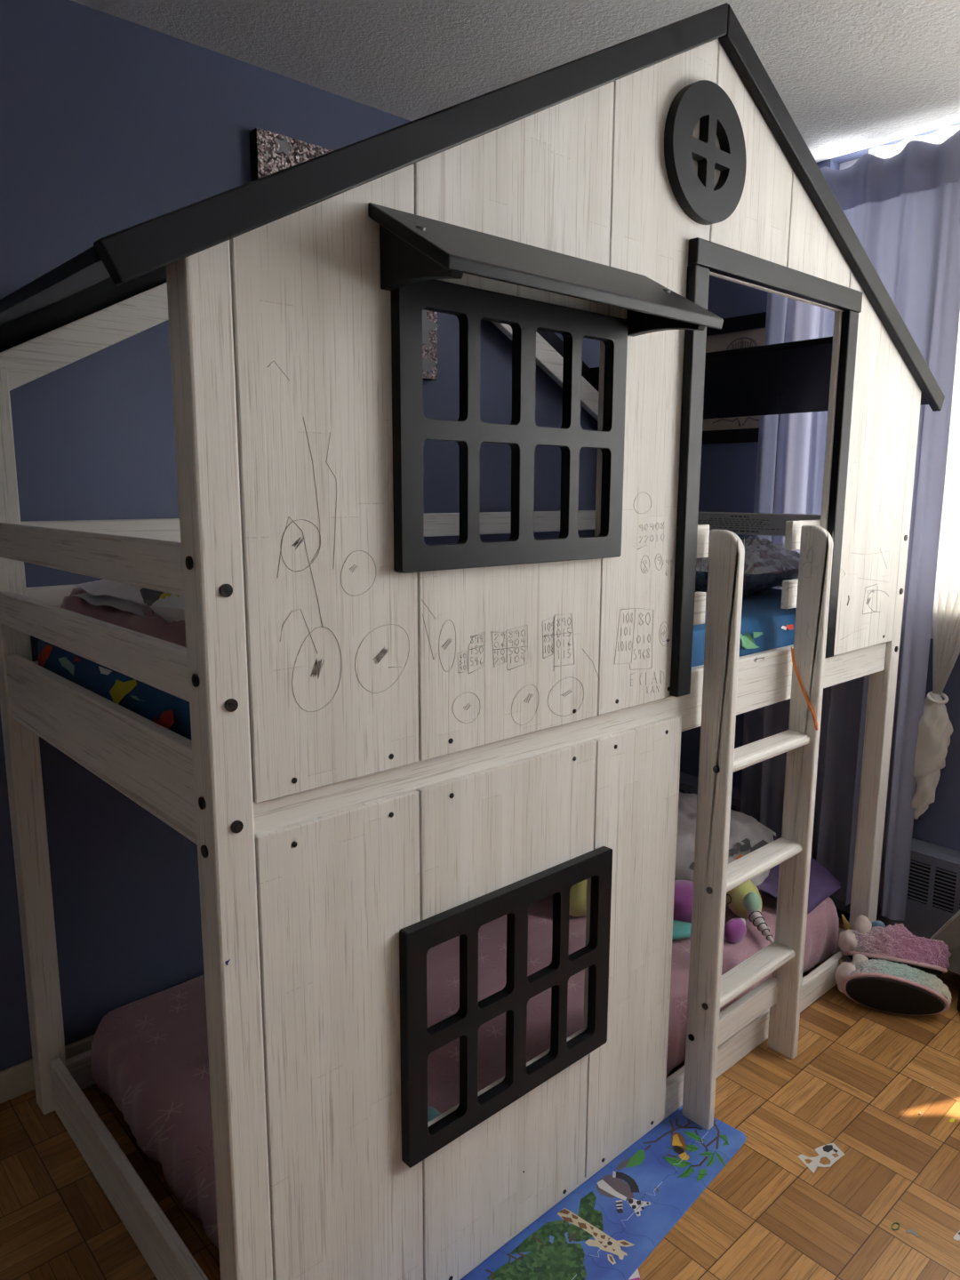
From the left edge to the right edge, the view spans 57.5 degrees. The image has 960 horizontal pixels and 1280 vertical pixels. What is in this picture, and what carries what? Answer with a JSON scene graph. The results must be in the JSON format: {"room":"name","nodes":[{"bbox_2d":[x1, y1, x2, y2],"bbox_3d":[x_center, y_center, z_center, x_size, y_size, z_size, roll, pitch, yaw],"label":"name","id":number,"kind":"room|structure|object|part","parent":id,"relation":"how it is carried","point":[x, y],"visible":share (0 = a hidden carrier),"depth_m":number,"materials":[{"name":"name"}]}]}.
{"room":"bedroom","nodes":[
{"label":"bedroom","id":0,"kind":"room"},
{"bbox_2d":[0,0,599,1071],"bbox_3d":[-0.869,-0.167,2.111,4.220,2.415,0.100,-9,13,-41],"label":"wall","id":1,"kind":"structure","parent":0,"point":[109,124],"depth_m":2.04,"materials":[{"name":"blue paint"}]},
{"bbox_2d":[0,1033,95,1103],"bbox_3d":[-0.842,0.994,2.261,4.000,0.075,0.014,-9,13,-41],"label":"baseboard","id":2,"kind":"structure","parent":1,"relation":"attached to","point":[17,1080],"depth_m":2.05,"materials":[{"name":"beige paint"}]},
{"bbox_2d":[249,127,439,380],"bbox_3d":[-0.340,-1.003,2.355,0.570,0.543,0.038,-9,13,-41],"label":"canvas","id":3,"kind":"object","parent":1,"relation":"attached to","point":[270,152],"visible":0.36,"depth_m":2.18,"materials":[{"name":"black fabric"}]},
{"bbox_2d":[275,136,294,158],"bbox_3d":[-0.481,-1.219,2.163,0.052,0.053,0.001,-9,13,-41],"label":"print","id":4,"kind":"object","parent":3,"relation":"attached to","point":[284,145],"depth_m":2.16,"materials":[{"name":"grey"}]},
{"bbox_2d":[422,352,436,375],"bbox_3d":[-0.150,-0.802,2.539,0.067,0.068,0.001,-9,13,-41],"label":"print","id":5,"kind":"object","parent":3,"relation":"attached to","point":[428,358],"depth_m":2.54,"materials":[{"name":"grey paper"}]},
{"bbox_2d":[422,309,439,349],"bbox_3d":[-0.165,-0.902,2.508,0.130,0.132,0.001,-9,13,-41],"label":"print","id":6,"kind":"object","parent":3,"relation":"on","point":[429,318],"depth_m":2.53,"materials":[{"name":"grey"}]},
{"bbox_2d":[0,917,959,1279],"bbox_3d":[0.388,1.315,0.934,4.200,0.100,3.885,-9,13,-41],"label":"floor","id":7,"kind":"structure","parent":0,"point":[860,1079],"depth_m":1.81,"materials":[{"name":"brown wood"}]},
{"bbox_2d":[0,2,944,1279],"bbox_3d":[0.132,-0.082,2.090,2.265,2.261,1.206,-9,13,-41],"label":"bunk bed","id":8,"kind":"object","parent":7,"relation":"on","point":[400,747],"visible":1,"depth_m":1.43,"materials":[{"name":"white wood"}]},
{"bbox_3d":[-0.984,0.264,1.887,0.058,1.640,0.058,-9,13,-41],"label":"post","id":9,"kind":"part","parent":8,"relation":"part of","materials":[{"name":"white wood"}]},
{"bbox_3d":[-0.244,-0.185,2.495,1.945,0.066,0.022,-9,13,-41],"label":"guard rail","id":10,"kind":"part","parent":8,"relation":"part of","materials":[{"name":"white wood"}]},
{"bbox_3d":[-0.251,0.917,2.688,1.945,0.080,0.024,-9,13,-41],"label":"rail","id":11,"kind":"part","parent":8,"relation":"part of","materials":[{"name":"white wood"}]},
{"bbox_3d":[-0.684,-0.864,2.018,1.131,0.701,0.018,-9,13,-41],"label":"roof trim","id":12,"kind":"part","parent":8,"relation":"part of","materials":[{"name":"black paint"}]},
{"bbox_3d":[-0.671,-0.146,1.443,0.022,0.067,0.907,-9,13,-41],"label":"guard rail","id":13,"kind":"part","parent":8,"relation":"part of","materials":[{"name":"white wood"}]},
{"bbox_3d":[-0.671,-0.009,1.466,0.022,0.066,0.907,-9,13,-41],"label":"guard rail","id":14,"kind":"part","parent":8,"relation":"part of","materials":[{"name":"white wood"}]},
{"bbox_3d":[-0.670,0.153,1.496,0.024,0.132,0.907,-9,13,-41],"label":"rail","id":15,"kind":"part","parent":8,"relation":"part of","materials":[{"name":"white wood"}]},
{"bbox_3d":[-0.660,1.069,1.665,0.022,0.125,0.907,-9,13,-41],"label":"rail","id":16,"kind":"part","parent":8,"relation":"part of","materials":[{"name":"white wood"}]},
{"bbox_3d":[-0.337,0.346,1.175,0.058,1.724,0.058,-9,13,-41],"label":"post","id":17,"kind":"part","parent":8,"relation":"part of","materials":[{"name":"white wood"}]},
{"bbox_3d":[-0.243,-0.321,2.472,1.945,0.067,0.022,-9,13,-41],"label":"guard rail","id":18,"kind":"part","parent":8,"relation":"part of","materials":[{"name":"white wood"}]},
{"bbox_3d":[0.015,-0.760,1.250,1.131,0.641,0.022,-9,13,-41],"label":"roof trim","id":19,"kind":"part","parent":8,"relation":"part of","materials":[{"name":"black paint"}]},
{"bbox_2d":[37,588,796,740],"bbox_3d":[0.078,0.007,2.154,1.933,0.177,0.945,-9,13,-41],"label":"mattress","id":20,"kind":"object","parent":8,"relation":"on","point":[764,626],"visible":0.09,"depth_m":1.71,"materials":[{"name":"blue fabric"}]},
{"bbox_2d":[60,587,186,647],"bbox_3d":[-0.444,-0.052,1.710,0.545,0.104,0.825,-9,13,-41],"label":"blanket","id":21,"kind":"object","parent":20,"relation":"on","point":[174,632],"visible":0.06,"depth_m":1.55,"materials":[{"name":"fabric"}]},
{"bbox_2d":[72,579,157,617],"bbox_3d":[-0.519,-0.110,1.765,0.450,0.059,0.440,-9,13,-41],"label":"throw","id":22,"kind":"object","parent":21,"relation":"on","point":[123,596],"visible":0.15,"depth_m":1.64,"materials":[{"name":"white fabric"}]},
{"bbox_2d":[139,587,164,613],"bbox_3d":[-0.529,-0.075,1.481,0.091,0.079,0.064,4,10,22],"label":"bundle","id":23,"kind":"object","parent":22,"relation":"on","point":[149,596],"visible":0.16,"depth_m":1.46,"materials":[{"name":"grey fabric"}]},
{"bbox_2d":[149,592,184,623],"bbox_3d":[-0.484,-0.051,1.433,0.093,0.058,0.080,6,11,31],"label":"toy","id":24,"kind":"object","parent":21,"relation":"on","point":[170,607],"visible":0.49,"depth_m":1.40,"materials":[{"name":"white fabric"}]},
{"bbox_2d":[695,536,799,596],"bbox_3d":[0.708,-0.212,2.489,0.350,0.167,0.430,8,12,38],"label":"pillow","id":25,"kind":"object","parent":20,"relation":"on","point":[765,567],"visible":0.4,"depth_m":2.35,"materials":[{"name":"grey fabric"}]},
{"bbox_2d":[90,894,838,1247],"bbox_3d":[0.089,0.901,2.328,1.912,0.206,0.931,-9,13,-41],"label":"bedding","id":26,"kind":"object","parent":8,"relation":"on","point":[149,1055],"visible":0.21,"depth_m":1.97,"materials":[{"name":"pink fabric"}]},
{"bbox_2d":[427,1106,442,1122],"bbox_3d":[-0.100,0.915,1.659,0.094,0.052,0.067,-4,11,-22],"label":"toy","id":27,"kind":"object","parent":26,"relation":"on","point":[433,1113],"visible":0.13,"depth_m":1.66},
{"bbox_2d":[569,879,586,916],"bbox_3d":[0.295,0.709,2.498,0.173,0.152,0.158,-9,13,-41],"label":"ball","id":28,"kind":"object","parent":26,"relation":"on","point":[578,892],"visible":0.18,"depth_m":2.42,"materials":[{"name":"yellow plastic"}]},
{"bbox_2d":[672,920,691,939],"bbox_3d":[0.523,0.780,2.370,0.129,0.040,0.108,-9,13,-41],"label":"toy","id":29,"kind":"object","parent":26,"relation":"on","point":[681,930],"visible":0.45,"depth_m":2.34,"materials":[{"name":"teal plastic"}]},
{"bbox_2d":[672,880,773,943],"bbox_3d":[0.632,0.730,2.438,0.310,0.122,0.272,1,10,5],"label":"plush","id":30,"kind":"object","parent":26,"relation":"on","point":[744,900],"visible":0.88,"depth_m":2.38,"materials":[{"name":"multicoloured"}]},
{"bbox_2d":[674,792,775,889],"bbox_3d":[0.712,0.638,2.711,0.378,0.216,0.412,5,11,26],"label":"pillow","id":31,"kind":"object","parent":26,"relation":"on","point":[747,835],"visible":0.32,"depth_m":2.69,"materials":[{"name":"white fabric"}]},
{"bbox_2d":[688,862,694,870],"bbox_3d":[0.623,0.658,2.545,0.025,0.012,0.033,5,11,28],"label":"print","id":32,"kind":"object","parent":31,"relation":"attached to","point":[692,865],"depth_m":2.55,"materials":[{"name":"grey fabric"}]},
{"bbox_2d":[728,848,737,855],"bbox_3d":[0.763,0.633,2.623,0.035,0.010,0.023,-5,11,-26],"label":"print","id":33,"kind":"object","parent":31,"relation":"attached to","point":[732,852],"depth_m":2.62,"materials":[{"name":"grey fabric"}]},
{"bbox_2d":[736,838,751,851],"bbox_3d":[0.801,0.621,2.649,0.067,0.019,0.037,-6,12,-33],"label":"print","id":34,"kind":"object","parent":31,"relation":"attached to","point":[742,844],"depth_m":2.65,"materials":[{"name":"grey fabric"}]},
{"bbox_2d":[750,840,767,852],"bbox_3d":[0.851,0.633,2.641,0.088,0.030,0.048,-9,13,-41],"label":"print","id":35,"kind":"object","parent":31,"relation":"attached to","point":[756,845],"depth_m":2.66,"materials":[{"name":"grey fabric"}]},
{"bbox_2d":[756,834,841,914],"bbox_3d":[0.902,0.700,2.625,0.255,0.116,0.255,-9,13,-41],"label":"pillow","id":36,"kind":"object","parent":26,"relation":"on","point":[822,884],"visible":0.24,"depth_m":2.60,"materials":[{"name":"purple fabric"}]},
{"bbox_3d":[0.157,-0.989,2.768,1.131,0.701,0.018,-9,13,-41],"label":"roof trim","id":37,"kind":"part","parent":8,"relation":"part of","materials":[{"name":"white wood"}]},
{"bbox_3d":[0.408,0.129,1.817,1.945,0.128,0.024,-9,13,-41],"label":"rail","id":38,"kind":"part","parent":8,"relation":"part of","materials":[{"name":"white wood"}]},
{"bbox_3d":[0.405,1.043,1.973,1.945,0.080,0.022,-9,13,-41],"label":"rail","id":39,"kind":"part","parent":8,"relation":"part of","materials":[{"name":"white wood"}]},
{"bbox_3d":[0.403,-0.290,1.690,0.046,0.812,0.020,-9,13,-41],"label":"door trim","id":40,"kind":"part","parent":8,"relation":"part of","materials":[{"name":"black paint"}]},
{"bbox_3d":[0.352,-0.051,1.730,0.303,0.066,0.018,-9,13,-41],"label":"guard rail","id":41,"kind":"part","parent":8,"relation":"part of","materials":[{"name":"white wood"}]},
{"bbox_3d":[0.353,-0.188,1.706,0.303,0.067,0.018,-9,13,-41],"label":"guard rail","id":42,"kind":"part","parent":8,"relation":"part of","materials":[{"name":"white wood"}]},
{"bbox_3d":[0.819,-0.369,2.770,0.022,0.067,0.907,-9,13,-41],"label":"guard rail","id":43,"kind":"part","parent":8,"relation":"part of","materials":[{"name":"white wood"}]},
{"bbox_3d":[0.635,-0.748,1.821,0.662,0.046,0.021,-9,13,-41],"label":"door trim","id":44,"kind":"part","parent":8,"relation":"part of","materials":[{"name":"black paint"}]},
{"bbox_3d":[0.923,-0.137,2.239,0.563,0.066,0.018,-9,13,-41],"label":"guard rail","id":45,"kind":"part","parent":8,"relation":"part of","materials":[{"name":"white wood"}]},
{"bbox_3d":[0.924,-0.273,2.215,0.563,0.067,0.018,-9,13,-41],"label":"guard rail","id":46,"kind":"part","parent":8,"relation":"part of","materials":[{"name":"white wood"}]},
{"bbox_2d":[790,646,818,730],"bbox_3d":[0.759,0.113,2.049,0.009,0.188,0.083,-9,13,-41],"label":"ribbon","id":47,"kind":"object","parent":8,"relation":"hanging from","point":[791,648],"visible":1,"depth_m":2.05,"materials":[{"name":"orange"}]},
{"bbox_3d":[0.856,-0.886,2.000,1.131,0.641,0.022,-9,13,-41],"label":"roof trim","id":48,"kind":"part","parent":8,"relation":"part of","materials":[{"name":"black paint"}]},
{"bbox_3d":[0.819,0.870,2.987,0.022,0.080,0.907,-9,13,-41],"label":"rail","id":49,"kind":"part","parent":8,"relation":"part of","materials":[{"name":"white wood"}]},
{"bbox_3d":[0.856,-0.358,2.093,0.046,0.812,0.020,-9,13,-41],"label":"door trim","id":50,"kind":"part","parent":8,"relation":"part of","materials":[{"name":"black paint"}]},
{"bbox_3d":[1.148,0.124,2.499,0.058,1.724,0.058,-9,13,-41],"label":"post","id":51,"kind":"part","parent":8,"relation":"part of","materials":[{"name":"white wood"}]},
{"bbox_2d":[460,1105,746,1279],"bbox_3d":[0.153,1.135,1.671,0.303,0.004,0.980,9,13,42],"label":"rug","id":52,"kind":"object","parent":7,"relation":"on","point":[608,1226],"visible":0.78,"depth_m":1.72,"materials":[{"name":"blue fabric"}]},
{"bbox_2d":[628,1269,639,1279],"bbox_3d":[0.278,1.151,1.586,0.022,0.002,0.042,-1,10,-4],"label":"tag","id":53,"kind":"object","parent":7,"relation":"on","point":[636,1276],"visible":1,"depth_m":1.58,"materials":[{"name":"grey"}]},
{"bbox_2d":[797,1143,844,1173],"bbox_3d":[0.733,1.104,1.869,0.105,0.001,0.051,-4,11,-25],"label":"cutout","id":54,"kind":"object","parent":7,"relation":"on","point":[828,1150],"visible":1,"depth_m":1.87,"materials":[{"name":"grey paper"}]},
{"bbox_2d":[835,953,951,1015],"bbox_3d":[1.132,0.948,2.407,0.289,0.128,0.132,5,11,24],"label":"slipper","id":55,"kind":"object","parent":7,"relation":"on","point":[884,986],"visible":1,"depth_m":2.36,"materials":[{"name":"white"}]},
{"bbox_2d":[838,914,951,974],"bbox_3d":[1.172,0.869,2.481,0.290,0.148,0.139,4,11,22],"label":"slipper","id":56,"kind":"object","parent":55,"relation":"on","point":[874,940],"visible":1,"depth_m":2.44,"materials":[{"name":"pink fabric"}]},
{"bbox_2d":[891,1222,899,1230],"bbox_3d":[0.804,1.134,1.694,0.022,0.002,0.013,-9,13,-41],"label":"rubber band","id":57,"kind":"object","parent":7,"relation":"on","point":[894,1222],"visible":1,"depth_m":1.69,"materials":[{"name":"green rubber"}]},
{"bbox_2d":[905,1229,919,1237],"bbox_3d":[0.829,1.138,1.678,0.017,0.001,0.018,-2,10,-15],"label":"paper scrap","id":58,"kind":"object","parent":7,"relation":"on","point":[910,1231],"visible":1,"depth_m":1.68,"materials":[{"name":"grey paper"}]},
{"bbox_2d":[953,1230,959,1240],"bbox_3d":[0.918,1.139,1.673,0.034,0.001,0.014,-9,13,-41],"label":"paper scrap","id":59,"kind":"object","parent":7,"relation":"on","point":[956,1237],"visible":1,"depth_m":1.67,"materials":[{"name":"grey paper"}]},
{"bbox_2d":[957,988,959,1011],"bbox_3d":[1.500,0.993,2.331,0.210,0.070,0.358,-9,13,-41],"label":"storage box","id":60,"kind":"object","parent":7,"relation":"on","point":[958,999],"visible":1,"depth_m":2.39,"materials":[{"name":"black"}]},
{"bbox_2d":[930,910,959,974],"bbox_3d":[1.481,0.814,2.373,0.143,0.272,0.492,-9,13,-41],"label":"bag","id":61,"kind":"object","parent":60,"relation":"on","point":[949,932],"visible":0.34,"depth_m":2.45,"materials":[{"name":"fabric"}]},
{"bbox_2d":[71,0,959,162],"bbox_3d":[0.404,-1.164,0.515,4.220,0.100,3.885,-9,13,-41],"label":"ceiling","id":62,"kind":"structure","parent":0,"point":[851,76],"depth_m":2.02,"materials":[{"name":"white paint"}]},
{"bbox_2d":[680,121,959,851],"bbox_3d":[1.921,-0.152,2.083,0.120,2.415,3.685,-9,13,-41],"label":"wall","id":63,"kind":"structure","parent":0,"point":[728,471],"depth_m":3.01,"materials":[{"name":"blue paint"}]},
{"bbox_2d":[701,312,766,444],"bbox_3d":[0.859,-0.896,3.038,0.028,0.420,0.405,-9,13,-41],"label":"picture frame","id":64,"kind":"object","parent":63,"relation":"attached to","point":[747,331],"visible":0.23,"depth_m":3.01,"materials":[{"name":"black paint"}]},
{"bbox_2d":[679,772,959,938],"bbox_3d":[1.386,0.797,2.703,0.065,0.330,2.265,-9,13,-41],"label":"baseboard heater","id":65,"kind":"object","parent":63,"relation":"attached to","point":[933,884],"visible":0.28,"depth_m":2.68,"materials":[{"name":"grey metal"}]},
{"bbox_2d":[839,158,858,169],"bbox_3d":[2.006,-0.664,1.932,0.040,1.354,2.580,-9,13,-41],"label":"window","id":66,"kind":"structure","parent":63,"relation":"in","point":[844,165],"depth_m":2.73,"materials":[{"name":"white glass"}]},
{"bbox_3d":[1.761,-1.227,1.909,0.108,0.018,2.520,-9,13,-41],"label":"curtain rod","id":67,"kind":"object","parent":63,"relation":"attached to","visible":0},
{"bbox_2d":[740,129,959,920],"bbox_3d":[1.105,-0.280,2.728,0.061,2.271,0.596,-9,13,-41],"label":"curtain","id":68,"kind":"object","parent":67,"relation":"hanging from","point":[903,208],"visible":0.39,"depth_m":2.61,"materials":[{"name":"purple fabric"}]},
{"bbox_2d":[868,125,959,639],"bbox_3d":[1.989,-0.589,1.806,0.020,1.430,2.500,-9,13,-41],"label":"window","id":69,"kind":"structure","parent":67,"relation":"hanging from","point":[940,136],"depth_m":2.51,"materials":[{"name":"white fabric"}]},
{"bbox_2d":[911,314,959,819],"bbox_3d":[1.513,-0.373,2.331,0.063,1.938,0.750,-9,13,-41],"label":"sheer curtain","id":70,"kind":"object","parent":67,"relation":"hanging from","point":[935,729],"visible":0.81,"depth_m":2.56,"materials":[{"name":"white fabric"}]},
{"bbox_3d":[1.518,-0.564,2.302,0.036,1.550,0.750,-9,13,-41],"label":"sheer panel","id":71,"kind":"part","parent":70,"relation":"part of","materials":[{"name":"white fabric"}]}
]}

